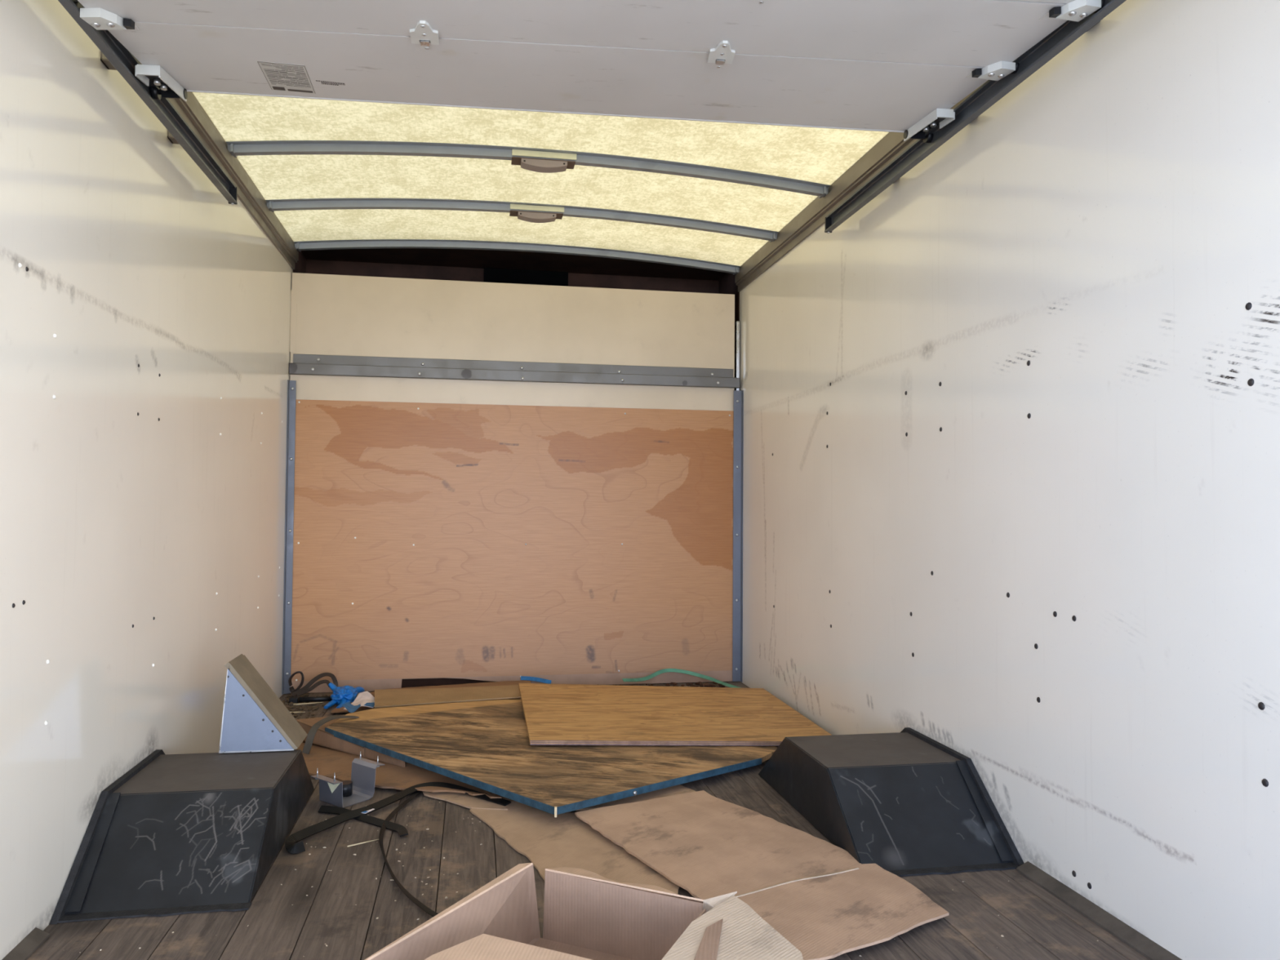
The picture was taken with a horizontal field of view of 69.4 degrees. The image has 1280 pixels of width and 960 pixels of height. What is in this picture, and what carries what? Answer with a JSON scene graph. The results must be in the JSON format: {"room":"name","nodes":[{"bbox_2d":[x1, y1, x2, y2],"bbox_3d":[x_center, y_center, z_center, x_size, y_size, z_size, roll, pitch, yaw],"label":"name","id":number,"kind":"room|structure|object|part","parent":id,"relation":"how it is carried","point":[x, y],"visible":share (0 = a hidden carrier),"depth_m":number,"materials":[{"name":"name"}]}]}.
{"room":"box truck interior","nodes":[
{"label":"box truck interior","id":0,"kind":"room"},
{"bbox_2d":[0,0,293,959],"bbox_3d":[-1.325,-0.114,2.135,0.044,2.290,5.064,1,-2,-10],"label":"wall","id":1,"kind":"structure","parent":0,"point":[145,313],"depth_m":2.35,"materials":[{"name":"white paint"}]},
{"bbox_2d":[1,927,49,959],"bbox_3d":[-1.065,0.932,0.798,0.028,0.022,2.400,1,-2,-10],"label":"baseboard","id":2,"kind":"structure","parent":1,"relation":"attached to","point":[37,937],"depth_m":1.91,"materials":[{"name":"brown wood"}]},
{"bbox_2d":[57,0,237,204],"bbox_3d":[-1.134,-1.028,1.480,0.086,0.144,3.535,1,-2,-10],"label":"door track","id":3,"kind":"object","parent":1,"relation":"attached to","point":[114,55],"visible":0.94,"depth_m":2.47,"materials":[{"name":"metal"}]},
{"bbox_2d":[72,0,1105,142],"bbox_3d":[-0.001,-1.025,1.535,2.218,0.216,2.256,1,-2,-10],"label":"roller door","id":4,"kind":"structure","parent":3,"relation":"attached to","point":[901,66],"depth_m":2.22,"materials":[{"name":"metal"}]},
{"bbox_3d":[-1.222,-1.016,2.365,0.050,0.030,0.124,1,-2,-10],"label":"slide plate","id":5,"kind":"part","parent":4,"relation":"part of","materials":[{"name":"metal"}]},
{"bbox_2d":[257,61,315,93],"bbox_3d":[-0.901,-1.027,2.364,0.117,0.027,0.220,1,-2,-10],"label":"print","id":6,"kind":"object","parent":4,"relation":"on","point":[276,77],"depth_m":2.35},
{"bbox_2d":[272,86,313,93],"bbox_3d":[-0.919,-1.034,2.450,0.100,0.007,0.025,1,-2,-16],"label":"print","id":7,"kind":"object","parent":4,"relation":"on","point":[275,89],"depth_m":2.45},
{"bbox_2d":[315,80,345,85],"bbox_3d":[-0.804,-1.031,2.404,0.072,0.005,0.023,1,-2,-19],"label":"print","id":8,"kind":"object","parent":4,"relation":"attached to","point":[318,82],"depth_m":2.40},
{"bbox_3d":[-0.159,-1.039,2.414,2.138,0.133,0.457,1,-2,-10],"label":"door panel","id":9,"kind":"part","parent":4,"relation":"part of","materials":[{"name":"white metal"}]},
{"bbox_3d":[-0.089,-1.021,2.023,2.138,0.153,0.324,1,-2,-10],"label":"door panel","id":10,"kind":"part","parent":4,"relation":"part of","materials":[{"name":"white metal"}]},
{"bbox_3d":[0.853,-1.047,2.739,0.046,0.029,0.126,1,-2,-12],"label":"slide plate","id":11,"kind":"part","parent":4,"relation":"part of","materials":[{"name":"metal"}]},
{"bbox_3d":[-0.031,-1.014,1.697,2.138,0.157,0.326,1,-2,-10],"label":"door panel","id":12,"kind":"part","parent":4,"relation":"part of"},
{"bbox_2d":[138,61,298,269],"bbox_3d":[-1.286,-1.194,2.171,0.026,0.127,5.060,1,-2,-10],"label":"trim","id":13,"kind":"structure","parent":1,"relation":"attached to","point":[191,110],"depth_m":3.50,"materials":[{"name":"metal"}]},
{"bbox_2d":[289,272,739,410],"bbox_3d":[-0.603,-0.477,4.814,2.321,1.088,0.025,1,-2,-10],"label":"wall","id":14,"kind":"structure","parent":0,"point":[331,314],"depth_m":4.80,"materials":[{"name":"paint"}]},
{"bbox_2d":[281,379,296,694],"bbox_3d":[-1.726,0.277,4.549,0.036,1.541,0.027,1,-2,-10],"label":"corner angle","id":15,"kind":"object","parent":14,"relation":"attached to","point":[291,384],"visible":1,"depth_m":4.55,"materials":[{"name":"metal"}]},
{"bbox_2d":[290,399,733,693],"bbox_3d":[-0.610,0.338,4.768,2.254,1.448,0.015,1,-2,-10],"label":"lining","id":16,"kind":"object","parent":14,"relation":"attached to","point":[482,542],"visible":1,"depth_m":4.75,"materials":[{"name":"wood"}]},
{"bbox_2d":[520,675,551,684],"bbox_3d":[-0.533,1.027,4.745,0.159,0.044,0.014,1,-2,-10],"label":"scrap","id":17,"kind":"object","parent":16,"relation":"attached to","point":[522,677],"visible":0.98,"depth_m":4.75,"materials":[{"name":"blue plastic"}]},
{"bbox_2d":[288,353,739,388],"bbox_3d":[-0.601,-0.562,4.791,2.313,0.103,0.032,1,-2,-10],"label":"rail","id":18,"kind":"object","parent":14,"relation":"attached to","point":[303,364],"visible":1,"depth_m":4.77,"materials":[{"name":"metal"}]},
{"bbox_3d":[0.529,-0.391,5.018,0.019,0.945,0.020,1,-2,-10],"label":"post","id":19,"kind":"part","parent":14,"relation":"part of","materials":[{"name":"metal"}]},
{"bbox_2d":[732,390,743,681],"bbox_3d":[0.524,0.297,4.953,0.048,1.558,0.027,1,-2,-10],"label":"corner angle","id":20,"kind":"object","parent":14,"relation":"attached to","point":[738,420],"visible":1,"depth_m":4.96,"materials":[{"name":"metal"}]},
{"bbox_2d":[293,248,739,688],"bbox_3d":[-0.662,-0.093,5.134,2.450,2.340,0.610,1,-2,-10],"label":"wall","id":21,"kind":"structure","parent":0,"point":[451,264],"depth_m":5.33,"materials":[{"name":"brown wood"}]},
{"bbox_2d":[192,92,888,266],"bbox_3d":[-0.155,-1.272,2.397,2.330,0.062,5.100,1,-2,-10],"label":"ceiling","id":22,"kind":"structure","parent":0,"point":[812,154],"depth_m":3.74,"materials":[{"name":"beige plastic"}]},
{"bbox_2d":[293,239,741,275],"bbox_3d":[-0.596,-1.184,4.842,2.302,0.090,0.090,1,-2,-10],"label":"bow","id":23,"kind":"object","parent":22,"relation":"attached to","point":[357,243],"visible":0.99,"depth_m":4.81,"materials":[{"name":"grey metal"}]},
{"bbox_2d":[265,197,778,242],"bbox_3d":[-0.483,-1.202,4.217,2.302,0.090,0.090,1,-2,-10],"label":"bow","id":24,"kind":"object","parent":22,"relation":"attached to","point":[273,205],"visible":0.98,"depth_m":4.17,"materials":[{"name":"grey metal"}]},
{"bbox_2d":[509,204,564,222],"bbox_3d":[-0.472,-1.213,4.230,0.244,0.061,0.079,1,-2,-10],"label":"ceiling lamp","id":25,"kind":"object","parent":24,"relation":"attached to","point":[529,216],"visible":1,"depth_m":4.20,"materials":[{"name":"beige plastic"}]},
{"bbox_3d":[-0.474,-1.213,4.231,0.240,0.004,0.076,1,-2,-10],"label":"backing plate","id":26,"kind":"part","parent":25,"relation":"part of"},
{"bbox_2d":[225,140,831,198],"bbox_3d":[-0.369,-1.220,3.582,2.302,0.090,0.090,1,-2,-10],"label":"bow","id":27,"kind":"object","parent":22,"relation":"attached to","point":[236,148],"visible":0.99,"depth_m":3.54,"materials":[{"name":"grey metal"}]},
{"bbox_2d":[511,149,576,173],"bbox_3d":[-0.374,-1.232,3.593,0.248,0.061,0.079,1,-2,-10],"label":"ceiling lamp","id":28,"kind":"object","parent":27,"relation":"attached to","point":[537,165],"visible":1,"depth_m":3.56,"materials":[{"name":"beige plastic"}]},
{"bbox_3d":[-0.376,-1.232,3.594,0.244,0.004,0.076,1,-2,-10],"label":"backing plate","id":29,"kind":"part","parent":28,"relation":"part of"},
{"bbox_2d":[26,681,1149,959],"bbox_3d":[-0.168,1.010,2.309,2.330,0.030,5.060,1,-2,-10],"label":"floor","id":30,"kind":"structure","parent":0,"point":[1034,924],"depth_m":2.14,"materials":[{"name":"brown wood"}]},
{"bbox_2d":[48,749,314,924],"bbox_3d":[-1.182,0.891,2.549,0.412,0.206,0.965,1,-2,-10],"label":"wheel well","id":31,"kind":"object","parent":30,"relation":"on","point":[175,834],"visible":1,"depth_m":2.27,"materials":[{"name":"black paint"}]},
{"bbox_2d":[218,653,307,753],"bbox_3d":[-1.141,0.673,2.821,0.219,0.264,0.177,1,-2,-10],"label":"wedge","id":32,"kind":"object","parent":31,"relation":"on","point":[255,719],"visible":1,"depth_m":2.74,"materials":[{"name":"metal"}]},
{"bbox_2d":[293,702,323,705],"bbox_3d":[-1.532,1.034,4.274,0.131,0.009,0.009,1,-2,-15],"label":"wood sliver","id":33,"kind":"object","parent":30,"relation":"on","point":[315,702],"visible":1,"depth_m":4.27,"materials":[{"name":"beige wood"}]},
{"bbox_2d":[288,671,337,702],"bbox_3d":[-1.548,0.981,4.395,0.254,0.130,0.151,1,-2,-10],"label":"strap","id":34,"kind":"object","parent":30,"relation":"on","point":[294,699],"visible":0.98,"depth_m":4.37,"materials":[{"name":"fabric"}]},
{"bbox_2d":[281,693,345,719],"bbox_3d":[-1.481,1.034,4.128,0.352,0.020,0.814,1,-2,-10],"label":"dirt","id":35,"kind":"object","parent":30,"relation":"on","point":[299,708],"visible":0.26,"depth_m":4.22,"materials":[{"name":"brown soil"}]},
{"bbox_2d":[311,751,385,808],"bbox_3d":[-0.922,0.945,2.924,0.124,0.124,0.204,-1,-2,34],"label":"bracket","id":36,"kind":"object","parent":30,"relation":"on","point":[361,788],"visible":1,"depth_m":2.93,"materials":[{"name":"metal"}]},
{"bbox_2d":[346,839,378,847],"bbox_3d":[-0.757,0.993,2.532,0.091,0.004,0.004,2,-2,-38],"label":"wood sliver","id":37,"kind":"object","parent":30,"relation":"on","point":[375,839],"visible":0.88,"depth_m":2.53,"materials":[{"name":"beige wood"}]},
{"bbox_2d":[318,804,408,836],"bbox_3d":[-0.803,0.992,2.698,0.383,0.018,0.051,-1,-2,34],"label":"bar","id":38,"kind":"object","parent":30,"relation":"on","point":[402,830],"visible":0.95,"depth_m":2.70,"materials":[{"name":"black plastic"}]},
{"bbox_2d":[284,782,511,853],"bbox_3d":[-0.756,0.990,2.770,0.668,0.028,0.319,2,-2,-37],"label":"bar","id":39,"kind":"object","parent":30,"relation":"on","point":[291,846],"visible":1,"depth_m":2.74,"materials":[{"name":"black painted steel"},{"name":"white paper"}]},
{"bbox_2d":[296,741,502,798],"bbox_3d":[-0.912,1.001,3.263,1.235,0.030,0.438,-1,-2,35],"label":"cardboard sheet","id":40,"kind":"object","parent":30,"relation":"on","point":[328,761],"visible":0.41,"depth_m":3.15,"materials":[{"name":"brown cardboard"}]},
{"bbox_2d":[302,715,359,754],"bbox_3d":[-1.173,0.950,3.496,0.052,0.095,0.313,0,-2,18],"label":"strap","id":41,"kind":"object","parent":40,"relation":"on","point":[309,739],"visible":0.98,"depth_m":3.39,"materials":[{"name":"grey fabric"}]},
{"bbox_2d":[295,715,408,767],"bbox_3d":[-0.999,0.965,3.488,0.641,0.080,0.260,-1,-2,36],"label":"carton","id":42,"kind":"object","parent":40,"relation":"on","point":[322,738],"visible":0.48,"depth_m":3.41,"materials":[{"name":"brown cardboard"}]},
{"bbox_3d":[-1.088,0.951,3.552,0.423,0.050,0.260,-1,-2,36],"label":"panel","id":43,"kind":"part","parent":42,"relation":"part of","materials":[{"name":"brown cardboard"}]},
{"bbox_3d":[-1.000,0.999,3.487,0.641,0.012,0.260,-1,-2,36],"label":"panel","id":44,"kind":"part","parent":42,"relation":"part of","materials":[{"name":"brown cardboard"}]},
{"bbox_2d":[324,697,777,817],"bbox_3d":[-0.317,0.973,3.559,1.499,0.074,1.273,-1,-2,41],"label":"plywood board","id":45,"kind":"object","parent":40,"relation":"on","point":[485,744],"visible":0.75,"depth_m":3.21,"materials":[{"name":"wood"}]},
{"bbox_2d":[342,702,360,712],"bbox_3d":[-1.204,0.948,3.864,0.073,0.021,0.137,0,-2,0],"label":"scrap","id":46,"kind":"object","parent":45,"relation":"attached to","point":[350,708],"visible":0.99,"depth_m":3.87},
{"bbox_2d":[518,683,831,746],"bbox_3d":[0.098,0.972,3.885,1.171,0.079,1.008,1,-2,-10],"label":"plywood board","id":47,"kind":"object","parent":45,"relation":"on","point":[555,714],"visible":0.9,"depth_m":3.76,"materials":[{"name":"brown wood"}]},
{"bbox_2d":[378,791,438,916],"bbox_3d":[-0.627,0.988,2.492,0.143,0.011,0.970,1,-2,-17],"label":"band","id":48,"kind":"object","parent":30,"relation":"on","point":[422,906],"visible":0.86,"depth_m":2.38,"materials":[{"name":"black rubber"}]},
{"bbox_2d":[330,680,530,713],"bbox_3d":[-0.963,1.025,4.400,0.907,0.040,0.466,1,-2,-10],"label":"cardboard sheet","id":49,"kind":"object","parent":30,"relation":"on","point":[341,709],"visible":0.18,"depth_m":4.58,"materials":[{"name":"brown cardboard"}]},
{"bbox_2d":[324,682,364,708],"bbox_3d":[-1.378,0.999,4.301,0.164,0.087,0.263,1,-2,-10],"label":"glove","id":50,"kind":"object","parent":49,"relation":"on","point":[340,695],"visible":0.95,"depth_m":4.27,"materials":[{"name":"blue rubber"}]},
{"bbox_2d":[343,691,374,710],"bbox_3d":[-1.237,0.981,4.125,0.132,0.033,0.250,1,-2,-10],"label":"paper scrap","id":51,"kind":"object","parent":49,"relation":"on","point":[366,699],"visible":0.77,"depth_m":4.15,"materials":[{"name":"white paper"}]},
{"bbox_2d":[374,684,520,707],"bbox_3d":[-0.864,0.965,4.160,0.671,0.027,0.341,1,-2,-10],"label":"cardboard sheet","id":52,"kind":"object","parent":49,"relation":"on","point":[389,697],"visible":0.99,"depth_m":4.14,"materials":[{"name":"brown cardboard"}]},
{"bbox_2d":[422,791,508,809],"bbox_3d":[-0.547,1.003,2.913,0.361,0.008,0.138,0,-2,26],"label":"cardboard offcut","id":53,"kind":"object","parent":30,"relation":"on","point":[461,799],"visible":0.69,"depth_m":2.89,"materials":[{"name":"brown cardboard"}]},
{"bbox_2d":[470,798,679,897],"bbox_3d":[-0.216,0.995,2.553,0.324,0.009,1.081,1,-2,-26],"label":"cardboard sheet","id":54,"kind":"object","parent":30,"relation":"on","point":[548,841],"visible":0.67,"depth_m":2.52,"materials":[{"name":"brown cardboard"}]},
{"bbox_2d":[364,862,803,959],"bbox_3d":[-0.047,0.893,1.670,0.834,0.164,0.620,0,-2,25],"label":"cardboard box","id":55,"kind":"object","parent":30,"relation":"on","point":[588,915],"visible":1,"depth_m":1.86,"materials":[{"name":"beige cardboard"}]},
{"bbox_3d":[-0.359,0.893,1.761,0.105,0.156,0.520,0,-2,23],"label":"panel","id":56,"kind":"part","parent":55,"relation":"part of","materials":[{"name":"brown cardboard"}]},
{"bbox_3d":[-0.041,0.906,1.903,0.365,0.144,0.004,0,-2,25],"label":"panel","id":57,"kind":"part","parent":55,"relation":"part of","materials":[{"name":"brown cardboard"}]},
{"bbox_3d":[0.038,0.897,1.579,0.004,0.144,0.520,0,-2,22],"label":"panel","id":58,"kind":"part","parent":55,"relation":"part of","materials":[{"name":"beige cardboard"}]},
{"bbox_2d":[80,801,1098,956],"bbox_3d":[-0.193,0.995,2.346,2.199,0.005,1.242,1,-2,-10],"label":"chips","id":59,"kind":"object","parent":30,"relation":"on","point":[446,897],"visible":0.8,"depth_m":2.29,"materials":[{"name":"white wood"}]},
{"bbox_2d":[575,784,696,810],"bbox_3d":[-0.071,1.008,3.018,0.448,0.004,0.345,1,-2,-25],"label":"cardboard sheet","id":60,"kind":"object","parent":30,"relation":"on","point":[676,789],"visible":0.22,"depth_m":2.95,"materials":[{"name":"brown cardboard"}]},
{"bbox_2d":[597,681,724,687],"bbox_3d":[-0.084,1.060,4.754,1.079,0.028,0.155,1,-2,-10],"label":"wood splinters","id":61,"kind":"object","parent":30,"relation":"on","point":[707,685],"visible":0.29,"depth_m":4.80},
{"bbox_2d":[622,668,741,688],"bbox_3d":[0.242,1.025,4.743,0.654,0.077,0.234,0,-2,3],"label":"plastic strapping","id":62,"kind":"object","parent":30,"relation":"on","point":[665,670],"visible":0.91,"depth_m":4.80,"materials":[{"name":"plastic"}]},
{"bbox_2d":[574,790,948,959],"bbox_3d":[0.279,0.979,2.405,0.543,0.021,1.037,1,-2,-28],"label":"cardboard sheet","id":63,"kind":"object","parent":30,"relation":"on","point":[827,904],"visible":0.93,"depth_m":2.31,"materials":[{"name":"brown cardboard"}]},
{"bbox_2d":[758,727,1024,876],"bbox_3d":[0.701,0.911,2.826,0.436,0.211,0.965,1,-2,-10],"label":"wheel well","id":64,"kind":"object","parent":30,"relation":"on","point":[905,802],"visible":1,"depth_m":2.56,"materials":[{"name":"black paint"}]},
{"bbox_2d":[739,0,1279,959],"bbox_3d":[1.005,-0.085,2.552,0.043,2.290,5.060,1,-2,-10],"label":"wall","id":65,"kind":"structure","parent":0,"point":[1011,449],"depth_m":2.24,"materials":[{"name":"white paint"}]},
{"bbox_2d":[734,80,988,292],"bbox_3d":[0.981,-1.166,2.579,0.026,0.127,5.060,1,-2,-10],"label":"trim","id":66,"kind":"structure","parent":65,"relation":"attached to","point":[891,145],"depth_m":3.81,"materials":[{"name":"metal"}]},
{"bbox_2d":[824,0,1126,233],"bbox_3d":[1.075,-1.069,1.879,0.086,0.118,3.535,1,-2,-10],"label":"door track","id":67,"kind":"object","parent":65,"relation":"attached to","point":[989,93],"visible":0.98,"depth_m":2.57,"materials":[{"name":"metal"}]},
{"bbox_2d":[1016,861,1182,959],"bbox_3d":[1.198,0.961,1.204,0.034,0.022,2.400,1,-2,-10],"label":"baseboard","id":68,"kind":"structure","parent":65,"relation":"attached to","point":[1136,940],"depth_m":2.09,"materials":[{"name":"brown wood"}]}
]}

